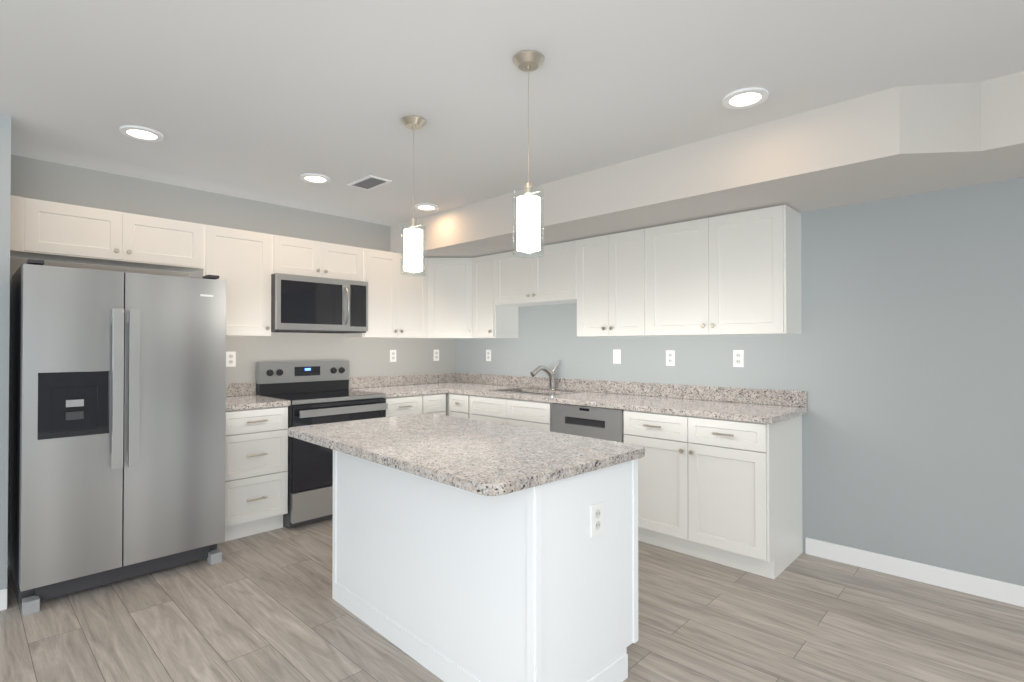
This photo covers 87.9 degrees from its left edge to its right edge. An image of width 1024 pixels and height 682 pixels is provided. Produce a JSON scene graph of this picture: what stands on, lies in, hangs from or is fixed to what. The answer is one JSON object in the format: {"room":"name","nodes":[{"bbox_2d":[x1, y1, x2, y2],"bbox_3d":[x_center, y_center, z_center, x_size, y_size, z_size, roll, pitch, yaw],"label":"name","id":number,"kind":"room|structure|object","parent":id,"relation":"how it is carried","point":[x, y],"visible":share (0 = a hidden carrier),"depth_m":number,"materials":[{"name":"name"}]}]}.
{"room":"kitchen","nodes":[
{"label":"kitchen","id":0,"kind":"room"},
{"bbox_2d":[0,114,10,589],"bbox_3d":[-2.805,0.102,2.836,0.720,2.440,0.140,0,-1,44],"label":"wall","id":1,"kind":"structure","parent":0,"point":[5,161],"depth_m":2.63,"materials":[{"name":"paint"}]},
{"bbox_2d":[7,154,455,563],"bbox_3d":[-3.157,0.104,3.062,0.100,2.440,7.500,0,-1,44],"label":"wall","id":2,"kind":"structure","parent":0,"point":[32,178],"depth_m":4.14,"materials":[{"name":"paint"}]},
{"bbox_2d":[10,195,427,337],"bbox_3d":[-1.888,-0.417,4.063,0.350,0.760,2.886,0,-1,44],"label":"upper cabinet","id":3,"kind":"object","parent":2,"relation":"attached to","point":[244,264],"visible":0.92,"depth_m":3.76,"materials":[{"name":"paint"}]},
{"bbox_2d":[271,273,367,333],"bbox_3d":[-1.590,-0.283,4.297,0.455,0.427,0.758,0,-1,44],"label":"over-the-range microwave","id":4,"kind":"object","parent":3,"relation":"attached to","point":[305,304],"visible":0.9,"depth_m":4.14,"materials":[{"name":"silver metal"}]},
{"bbox_2d":[226,352,235,366],"bbox_3d":[-2.139,0.138,4.043,0.008,0.115,0.070,0,-1,44],"label":"electrical outlet","id":5,"kind":"object","parent":2,"relation":"attached to","point":[230,359],"visible":0.92,"depth_m":4.04,"materials":[{"name":"white plastic"}]},
{"bbox_2d":[390,350,395,361],"bbox_3d":[-1.138,0.142,5.090,0.008,0.115,0.070,0,-1,44],"label":"electrical outlet","id":6,"kind":"object","parent":2,"relation":"attached to","point":[392,355],"visible":1,"depth_m":5.08,"materials":[{"name":"white plastic"}]},
{"bbox_2d":[433,350,438,360],"bbox_3d":[-0.778,0.146,5.466,0.008,0.115,0.070,0,-1,44],"label":"electrical outlet","id":7,"kind":"object","parent":2,"relation":"attached to","point":[435,355],"visible":1,"depth_m":5.46,"materials":[{"name":"white plastic"}]},
{"bbox_2d":[0,517,1023,681],"bbox_3d":[-0.554,1.331,0.491,7.400,0.060,7.600,0,-1,44],"label":"floor","id":8,"kind":"structure","parent":0,"point":[263,607],"depth_m":2.44,"materials":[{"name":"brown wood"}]},
{"bbox_2d":[9,259,225,615],"bbox_3d":[-2.321,0.464,3.142,0.932,1.722,0.900,0,-1,44],"label":"refrigerator","id":9,"kind":"object","parent":8,"relation":"on","point":[118,427],"visible":1,"depth_m":2.79,"materials":[{"name":"silver metal"}]},
{"bbox_2d":[256,360,387,527],"bbox_3d":[-1.482,0.749,4.184,0.720,1.170,0.758,0,-1,44],"label":"range","id":10,"kind":"object","parent":8,"relation":"on","point":[317,392],"visible":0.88,"depth_m":3.92,"materials":[{"name":"silver metal"}]},
{"bbox_2d":[225,393,445,541],"bbox_3d":[-1.446,0.897,4.288,0.660,0.876,1.873,0,-1,44],"label":"base cabinet","id":11,"kind":"object","parent":8,"relation":"on","point":[256,476],"visible":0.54,"depth_m":3.61,"materials":[{"name":"paint"}]},
{"bbox_2d":[226,382,290,410],"bbox_3d":[-1.941,0.387,3.784,0.649,0.136,0.453,0,-1,44],"label":"countertop","id":12,"kind":"structure","parent":11,"relation":"on","point":[239,396],"depth_m":3.80,"materials":[{"name":"stone"}]},
{"bbox_2d":[349,373,445,397],"bbox_3d":[-1.032,0.395,4.732,0.653,0.136,0.641,0,-1,44],"label":"countertop","id":13,"kind":"structure","parent":11,"relation":"on","point":[416,384],"depth_m":4.90,"materials":[{"name":"stone"}]},
{"bbox_2d":[332,450,637,681],"bbox_3d":[-0.193,0.893,2.448,1.446,0.852,0.698,0,-1,44],"label":"kitchen island","id":14,"kind":"object","parent":8,"relation":"on","point":[445,582],"visible":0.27,"depth_m":2.00,"materials":[{"name":"paint"}]},
{"bbox_2d":[288,413,644,495],"bbox_3d":[-0.288,0.448,2.401,1.570,0.036,0.919,0,-1,44],"label":"island countertop","id":15,"kind":"structure","parent":14,"relation":"on","point":[485,458],"depth_m":2.11,"materials":[{"name":"stone"}]},
{"bbox_2d":[591,502,602,537],"bbox_3d":[0.312,0.654,1.949,0.009,0.115,0.070,0,-1,44],"label":"outlet","id":16,"kind":"object","parent":14,"relation":"attached to","point":[596,519],"visible":1,"depth_m":1.94,"materials":[{"name":"white plastic"}]},
{"bbox_2d":[551,403,623,442],"bbox_3d":[0.716,0.895,3.943,0.604,0.874,0.603,0,-1,44],"label":"dishwasher","id":17,"kind":"object","parent":8,"relation":"on","point":[596,422],"visible":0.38,"depth_m":3.71,"materials":[{"name":"silver metal"}]},
{"bbox_2d":[445,393,802,578],"bbox_3d":[0.385,0.897,4.257,3.350,0.876,0.660,0,-1,44],"label":"base cabinet","id":18,"kind":"object","parent":8,"relation":"on","point":[725,492],"visible":0.62,"depth_m":3.16,"materials":[{"name":"paint"}]},
{"bbox_2d":[438,373,806,423],"bbox_3d":[0.399,0.391,4.255,3.380,0.136,0.650,0,-1,44],"label":"countertop","id":19,"kind":"structure","parent":18,"relation":"on","point":[768,406],"depth_m":3.80,"materials":[{"name":"stone"}]},
{"bbox_2d":[489,387,577,394],"bbox_3d":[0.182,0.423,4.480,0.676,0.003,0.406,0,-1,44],"label":"sink bowl","id":20,"kind":"object","parent":19,"relation":"in","point":[535,393],"visible":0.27,"depth_m":4.33,"materials":[{"name":"silver metal"}]},
{"bbox_2d":[530,360,559,389],"bbox_3d":[0.285,0.297,4.611,0.294,0.258,0.066,0,-1,-30],"label":"faucet","id":21,"kind":"object","parent":19,"relation":"on","point":[547,370],"visible":0.94,"depth_m":4.62,"materials":[{"name":"silver metal"}]},
{"bbox_2d":[0,0,1023,225],"bbox_3d":[-0.554,-1.179,0.514,7.400,0.080,7.600,0,-1,44],"label":"ceiling","id":22,"kind":"structure","parent":0,"point":[269,101],"depth_m":2.27,"materials":[{"name":"paint"}]},
{"bbox_2d":[119,125,163,141],"bbox_3d":[-1.985,-1.111,2.851,0.196,0.012,0.196,0,-1,44],"label":"recessed light","id":23,"kind":"object","parent":22,"relation":"in","point":[141,133],"visible":0.98,"depth_m":2.85,"materials":[{"name":"paint"}]},
{"bbox_2d":[300,173,330,183],"bbox_3d":[-1.337,-1.105,3.615,0.196,0.012,0.196,0,-1,44],"label":"recessed light","id":24,"kind":"object","parent":22,"relation":"in","point":[315,178],"visible":0.96,"depth_m":3.61,"materials":[{"name":"paint"}]},
{"bbox_2d":[347,175,391,190],"bbox_3d":[-1.000,-1.105,3.722,0.300,0.007,0.170,0,-1,44],"label":"ceiling vent","id":25,"kind":"object","parent":22,"relation":"in","point":[369,182],"visible":1,"depth_m":3.71,"materials":[{"name":"metal"}]},
{"bbox_2d":[401,115,425,276],"bbox_3d":[-0.499,-0.727,2.693,0.126,0.785,0.126,0,-1,44],"label":"pendant light","id":26,"kind":"object","parent":22,"relation":"hanging from","point":[413,257],"visible":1,"depth_m":2.66,"materials":[{"name":"white glass"}]},
{"bbox_2d":[414,203,438,210],"bbox_3d":[-0.703,-1.098,4.365,0.196,0.012,0.196,0,-1,44],"label":"recessed light","id":27,"kind":"object","parent":22,"relation":"in","point":[426,207],"visible":0.98,"depth_m":4.36,"materials":[{"name":"paint"}]},
{"bbox_2d":[513,50,543,257],"bbox_3d":[0.065,-0.732,2.111,0.126,0.785,0.126,0,-1,44],"label":"pendant light","id":28,"kind":"object","parent":22,"relation":"hanging from","point":[528,217],"visible":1,"depth_m":2.08,"materials":[{"name":"white glass"}]},
{"bbox_2d":[390,71,1023,257],"bbox_3d":[1.721,-0.967,2.889,7.200,0.300,0.820,0,-1,44],"label":"soffit beam","id":29,"kind":"structure","parent":22,"relation":"attached to","point":[899,141],"depth_m":2.77,"materials":[{"name":"paint"}]},
{"bbox_2d":[722,87,768,108],"bbox_3d":[1.073,-1.115,2.445,0.196,0.012,0.196,0,-1,44],"label":"recessed light","id":30,"kind":"object","parent":22,"relation":"in","point":[745,98],"visible":1,"depth_m":2.43,"materials":[{"name":"paint"}]},
{"bbox_2d":[456,177,1023,585],"bbox_3d":[2.039,0.106,3.212,7.200,2.440,0.100,0,-1,44],"label":"wall","id":31,"kind":"structure","parent":0,"point":[900,359],"depth_m":3.01,"materials":[{"name":"paint"}]},
{"bbox_2d":[425,258,483,338],"bbox_3d":[-0.585,-0.406,5.229,0.621,0.760,0.614,0,-1,44],"label":"upper cabinet","id":32,"kind":"object","parent":31,"relation":"attached to","point":[450,298],"visible":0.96,"depth_m":5.01,"materials":[{"name":"paint"}]},
{"bbox_2d":[486,350,490,360],"bbox_3d":[-0.234,0.144,5.308,0.070,0.115,0.008,0,-1,44],"label":"electrical outlet","id":33,"kind":"object","parent":31,"relation":"attached to","point":[488,355],"visible":1,"depth_m":5.30,"materials":[{"name":"white plastic"}]},
{"bbox_2d":[0,537,1023,610],"bbox_3d":[-0.554,1.251,0.492,7.200,0.100,7.400,0,-1,44],"label":"baseboard","id":34,"kind":"structure","parent":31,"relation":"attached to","point":[1001,591],"depth_m":2.90,"materials":[{"name":"paint"}]},
{"bbox_2d":[613,349,620,363],"bbox_3d":[0.844,0.125,4.275,0.070,0.115,0.010,0,-1,44],"label":"outlet","id":35,"kind":"object","parent":31,"relation":"attached to","point":[616,356],"visible":1,"depth_m":4.27,"materials":[{"name":"white plastic"}]},
{"bbox_2d":[472,205,801,337],"bbox_3d":[0.712,-0.416,4.170,2.741,0.760,0.350,0,-1,44],"label":"upper cabinet","id":36,"kind":"object","parent":31,"relation":"attached to","point":[739,273],"visible":1,"depth_m":3.65,"materials":[{"name":"paint"}]},
{"bbox_2d":[666,350,674,365],"bbox_3d":[1.179,0.127,3.956,0.070,0.115,0.008,0,-1,44],"label":"electrical outlet","id":37,"kind":"object","parent":31,"relation":"attached to","point":[670,357],"visible":1,"depth_m":3.95,"materials":[{"name":"white plastic"}]},
{"bbox_2d":[733,350,743,366],"bbox_3d":[1.539,0.119,3.611,0.070,0.115,0.008,0,-1,44],"label":"electrical outlet","id":38,"kind":"object","parent":31,"relation":"attached to","point":[738,358],"visible":1,"depth_m":3.61,"materials":[{"name":"white plastic"}]}
]}

